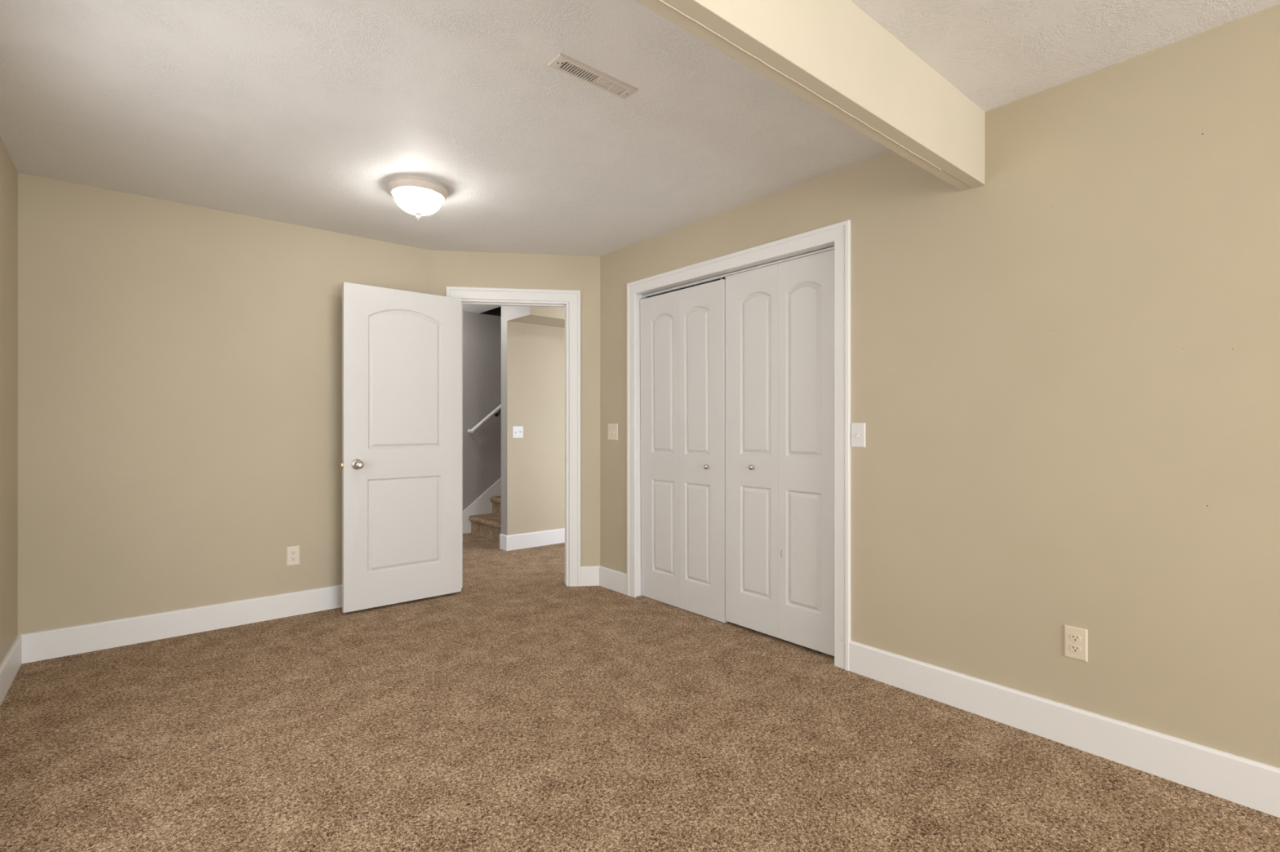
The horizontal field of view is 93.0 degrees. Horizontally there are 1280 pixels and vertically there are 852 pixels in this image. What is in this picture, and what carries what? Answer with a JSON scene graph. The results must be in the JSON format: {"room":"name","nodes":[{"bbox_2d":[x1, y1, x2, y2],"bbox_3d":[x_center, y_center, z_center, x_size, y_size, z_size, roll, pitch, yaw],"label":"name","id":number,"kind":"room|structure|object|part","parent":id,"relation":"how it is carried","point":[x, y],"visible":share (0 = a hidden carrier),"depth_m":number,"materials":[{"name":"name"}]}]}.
{"room":"empty bedroom","nodes":[
{"label":"empty bedroom","id":0,"kind":"room"},
{"bbox_2d":[0,137,17,664],"bbox_3d":[-0.268,-0.060,-0.512,0.120,2.460,8.957,0,0,-39],"label":"wall","id":1,"kind":"structure","parent":0,"point":[8,172],"depth_m":2.78,"materials":[{"name":"beige paint"}]},
{"bbox_2d":[0,635,22,706],"bbox_3d":[-0.279,1.099,-0.392,0.015,0.143,8.757,0,0,-39],"label":"baseboard","id":2,"kind":"structure","parent":1,"relation":"attached to","point":[11,663],"depth_m":2.74,"materials":[{"name":"white paint"}]},
{"bbox_2d":[17,173,430,635],"bbox_3d":[-2.388,-0.055,3.627,2.354,2.450,0.115,0,0,-40],"label":"wall","id":3,"kind":"structure","parent":0,"point":[180,365],"depth_m":3.38,"materials":[{"name":"beige paint"}]},
{"bbox_2d":[18,584,342,663],"bbox_3d":[-2.270,1.099,3.642,2.054,0.143,0.015,0,0,-40],"label":"baseboard","id":4,"kind":"structure","parent":3,"relation":"attached to","point":[83,638],"depth_m":3.36,"materials":[{"name":"white paint"}]},
{"bbox_2d":[286,545,299,566],"bbox_3d":[-2.142,0.802,3.752,0.072,0.118,0.009,0,0,-40],"label":"wall outlet","id":5,"kind":"object","parent":3,"relation":"attached to","point":[293,552],"visible":1,"depth_m":3.75,"materials":[{"name":"beige plastic"}]},
{"bbox_2d":[290,556,296,561],"bbox_3d":[-2.140,0.822,3.750,0.034,0.025,0.003,0,0,-40],"label":"receptacle","id":6,"kind":"object","parent":5,"relation":"attached to","point":[292,558],"depth_m":3.75,"materials":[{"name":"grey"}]},
{"bbox_2d":[290,551,296,555],"bbox_3d":[-2.140,0.783,3.750,0.034,0.025,0.003,0,0,-40],"label":"receptacle","id":7,"kind":"object","parent":5,"relation":"attached to","point":[292,553],"depth_m":3.75,"materials":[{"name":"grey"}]},
{"bbox_2d":[462,306,501,511],"bbox_3d":[-2.592,-1.030,6.133,6.700,4.400,0.120,0,0,-40],"label":"wall","id":8,"kind":"structure","parent":0,"point":[482,332],"depth_m":6.75,"materials":[{"name":"grey paint"}]},
{"bbox_2d":[462,477,501,533],"bbox_3d":[-2.549,0.169,6.082,6.300,2.002,0.014,0,0,-40],"label":"baseboard","id":9,"kind":"structure","parent":8,"relation":"attached to","point":[482,504],"depth_m":6.74,"materials":[{"name":"white paint"}]},
{"bbox_2d":[467,404,501,433],"bbox_3d":[-1.071,-0.750,7.266,2.056,1.657,0.096,0,0,-40],"label":"handrail","id":10,"kind":"object","parent":8,"relation":"attached to","point":[491,414],"visible":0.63,"depth_m":6.70,"materials":[{"name":"white paint"}]},
{"bbox_2d":[430,250,599,566],"bbox_3d":[-0.913,-0.055,4.441,1.275,2.450,0.115,0,0,-8],"label":"wall","id":11,"kind":"structure","parent":0,"point":[447,268],"depth_m":4.45,"materials":[{"name":"beige paint"}]},
{"bbox_2d":[340,282,461,613],"bbox_3d":[-1.549,0.133,4.005,0.782,2.043,0.166,0,0,-40],"label":"door","id":12,"kind":"structure","parent":11,"relation":"in","point":[401,464],"depth_m":3.97,"materials":[{"name":"white paint"}]},
{"bbox_3d":[-1.745,0.240,3.769,0.054,0.054,0.054,0,0,-40],"label":"knob","id":13,"kind":"part","parent":12,"relation":"part of","materials":[{"name":"silver metal"}]},
{"bbox_2d":[445,286,580,588],"bbox_3d":[-0.915,0.090,4.441,0.952,2.160,0.151,0,0,-8],"label":"door frame","id":14,"kind":"structure","parent":11,"relation":"attached to","point":[570,300],"depth_m":4.43,"materials":[{"name":"white paint"}]},
{"bbox_2d":[580,565,599,586],"bbox_3d":[-0.363,1.099,4.449,0.143,0.143,0.015,0,0,-8],"label":"baseboard","id":15,"kind":"structure","parent":11,"relation":"attached to","point":[589,575],"depth_m":4.44,"materials":[{"name":"white paint"}]},
{"bbox_2d":[501,306,564,535],"bbox_3d":[-0.292,-1.030,6.583,2.596,4.400,0.125,0,0,-40],"label":"wall","id":16,"kind":"structure","parent":0,"point":[533,355],"depth_m":5.87,"materials":[{"name":"beige paint"}]},
{"bbox_2d":[512,426,523,438],"bbox_3d":[-1.156,0.059,5.766,0.113,0.117,0.017,0,0,-40],"label":"light switch","id":17,"kind":"object","parent":16,"relation":"attached to","point":[517,431],"visible":1,"depth_m":5.77,"materials":[{"name":"white plastic"}]},
{"bbox_2d":[499,528,564,551],"bbox_3d":[-0.330,1.099,6.539,2.511,0.143,0.138,0,0,-40],"label":"baseboard","id":18,"kind":"structure","parent":16,"relation":"attached to","point":[525,540],"depth_m":5.85,"materials":[{"name":"white paint"}]},
{"bbox_2d":[506,306,564,328],"bbox_3d":[-0.116,-1.119,6.372,2.596,0.263,0.424,0,0,-40],"label":"soffit","id":19,"kind":"structure","parent":0,"point":[544,316],"depth_m":5.58,"materials":[{"name":"beige paint"}]},
{"bbox_2d":[0,533,1279,851],"bbox_3d":[0.879,1.230,1.910,7.000,0.120,11.200,0,0,-40],"label":"floor","id":20,"kind":"structure","parent":0,"point":[520,708],"depth_m":2.17,"materials":[{"name":"brown carpet"}]},
{"bbox_2d":[468,495,501,542],"bbox_3d":[-0.674,0.315,6.993,2.298,1.710,0.993,0,0,-40],"label":"staircase","id":21,"kind":"structure","parent":20,"relation":"on","point":[489,525],"depth_m":6.48,"materials":[{"name":"brown carpet"}]},
{"bbox_2d":[0,0,1279,313],"bbox_3d":[0.937,-1.383,1.958,6.750,0.270,11.100,0,0,-40],"label":"ceiling","id":22,"kind":"structure","parent":0,"point":[302,113],"depth_m":2.35,"materials":[{"name":"white paint"}]},
{"bbox_2d":[387,176,448,220],"bbox_3d":[-1.156,-1.160,3.166,0.294,0.176,0.294,0,0,-40],"label":"dome ceiling light","id":23,"kind":"object","parent":22,"relation":"attached to","point":[427,196],"visible":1,"depth_m":3.09,"materials":[{"name":"white glass"}]},
{"bbox_3d":[-1.179,-1.149,3.116,0.069,0.054,0.056,0,0,-40],"label":"bulb","id":24,"kind":"part","parent":23,"relation":"part of","materials":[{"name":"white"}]},
{"bbox_3d":[-1.156,-1.154,3.166,0.257,0.093,0.257,0,0,-40],"label":"lamp shade","id":25,"kind":"part","parent":23,"relation":"part of","materials":[{"name":"white glass"}]},
{"bbox_3d":[-1.133,-1.149,3.216,0.069,0.054,0.056,0,0,-40],"label":"bulb","id":26,"kind":"part","parent":23,"relation":"part of","materials":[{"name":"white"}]},
{"bbox_2d":[546,53,638,98],"bbox_3d":[-0.164,-1.243,2.171,0.339,0.010,0.085,0,0,-40],"label":"ceiling vent","id":27,"kind":"object","parent":22,"relation":"in","point":[562,63],"visible":1,"depth_m":2.16,"materials":[{"name":"beige metal"}]},
{"bbox_2d":[634,0,985,191],"bbox_3d":[0.129,-1.131,1.452,3.222,0.317,0.092,0,0,-40],"label":"beam","id":28,"kind":"structure","parent":22,"relation":"attached to","point":[833,55],"depth_m":1.83,"materials":[{"name":"beige paint"}]},
{"bbox_2d":[648,277,725,297],"bbox_3d":[1.492,-0.080,4.451,2.598,2.500,2.010,0,0,-40],"label":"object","id":29,"kind":"structure","parent":0,"point":[723,277],"depth_m":4.59,"materials":[{"name":"beige paint"}]},
{"bbox_2d":[600,4,1279,768],"bbox_3d":[2.384,-0.060,1.358,0.115,2.460,8.322,0,0,-40],"label":"wall","id":30,"kind":"structure","parent":0,"point":[1065,364],"depth_m":2.21,"materials":[{"name":"beige paint"}]},
{"bbox_2d":[599,565,626,595],"bbox_3d":[-0.192,1.099,4.333,0.015,0.143,0.333,0,0,-40],"label":"baseboard","id":31,"kind":"structure","parent":30,"relation":"attached to","point":[612,580],"depth_m":4.32,"materials":[{"name":"white paint"}]},
{"bbox_2d":[608,423,617,440],"bbox_3d":[-0.200,0.043,4.341,0.017,0.117,0.116,0,0,-40],"label":"light switch","id":32,"kind":"object","parent":30,"relation":"attached to","point":[612,428],"visible":1,"depth_m":4.33,"materials":[{"name":"beige plastic"}]},
{"bbox_2d":[640,277,728,622],"bbox_3d":[0.252,0.140,3.884,0.059,2.052,0.766,0,0,-40],"label":"door","id":33,"kind":"structure","parent":30,"relation":"in","point":[682,332],"depth_m":3.84,"materials":[{"name":"white paint"}]},
{"bbox_2d":[626,219,850,671],"bbox_3d":[0.503,0.092,3.591,0.133,2.156,1.697,0,0,-40],"label":"door frame","id":34,"kind":"structure","parent":30,"relation":"attached to","point":[836,237],"depth_m":3.10,"materials":[{"name":"white paint"}]},
{"bbox_2d":[725,249,834,656],"bbox_3d":[0.751,0.125,3.297,0.059,2.052,0.766,0,0,-40],"label":"door","id":35,"kind":"structure","parent":30,"relation":"in","point":[780,317],"depth_m":3.28,"materials":[{"name":"white paint"}]},
{"bbox_3d":[0.628,0.233,3.421,0.029,0.031,0.031,0,0,-40],"label":"knob","id":36,"kind":"part","parent":35,"relation":"part of","materials":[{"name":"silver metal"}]},
{"bbox_2d":[851,422,865,447],"bbox_3d":[1.029,0.043,2.873,0.017,0.117,0.074,0,0,-40],"label":"light switch","id":37,"kind":"object","parent":30,"relation":"attached to","point":[858,429],"visible":1,"depth_m":2.87,"materials":[{"name":"white plastic"}]},
{"bbox_2d":[848,640,1279,817],"bbox_3d":[2.957,1.099,0.573,0.015,0.143,6.082,0,0,-40],"label":"baseboard","id":38,"kind":"structure","parent":30,"relation":"attached to","point":[1248,783],"depth_m":2.17,"materials":[{"name":"white paint"}]},
{"bbox_2d":[1064,624,1088,662],"bbox_3d":[1.587,0.792,2.213,0.009,0.118,0.072,0,0,-40],"label":"wall outlet","id":39,"kind":"object","parent":30,"relation":"attached to","point":[1076,639],"visible":1,"depth_m":2.21,"materials":[{"name":"beige plastic"}]},
{"bbox_2d":[1070,644,1080,653],"bbox_3d":[1.585,0.811,2.211,0.003,0.025,0.034,0,0,-40],"label":"receptacle","id":40,"kind":"object","parent":39,"relation":"attached to","point":[1073,648],"depth_m":2.21,"materials":[{"name":"beige plastic"}]},
{"bbox_2d":[1070,634,1080,642],"bbox_3d":[1.585,0.772,2.211,0.003,0.025,0.034,0,0,-40],"label":"receptacle","id":41,"kind":"object","parent":39,"relation":"attached to","point":[1073,637],"depth_m":2.21,"materials":[{"name":"beige plastic"}]}
]}

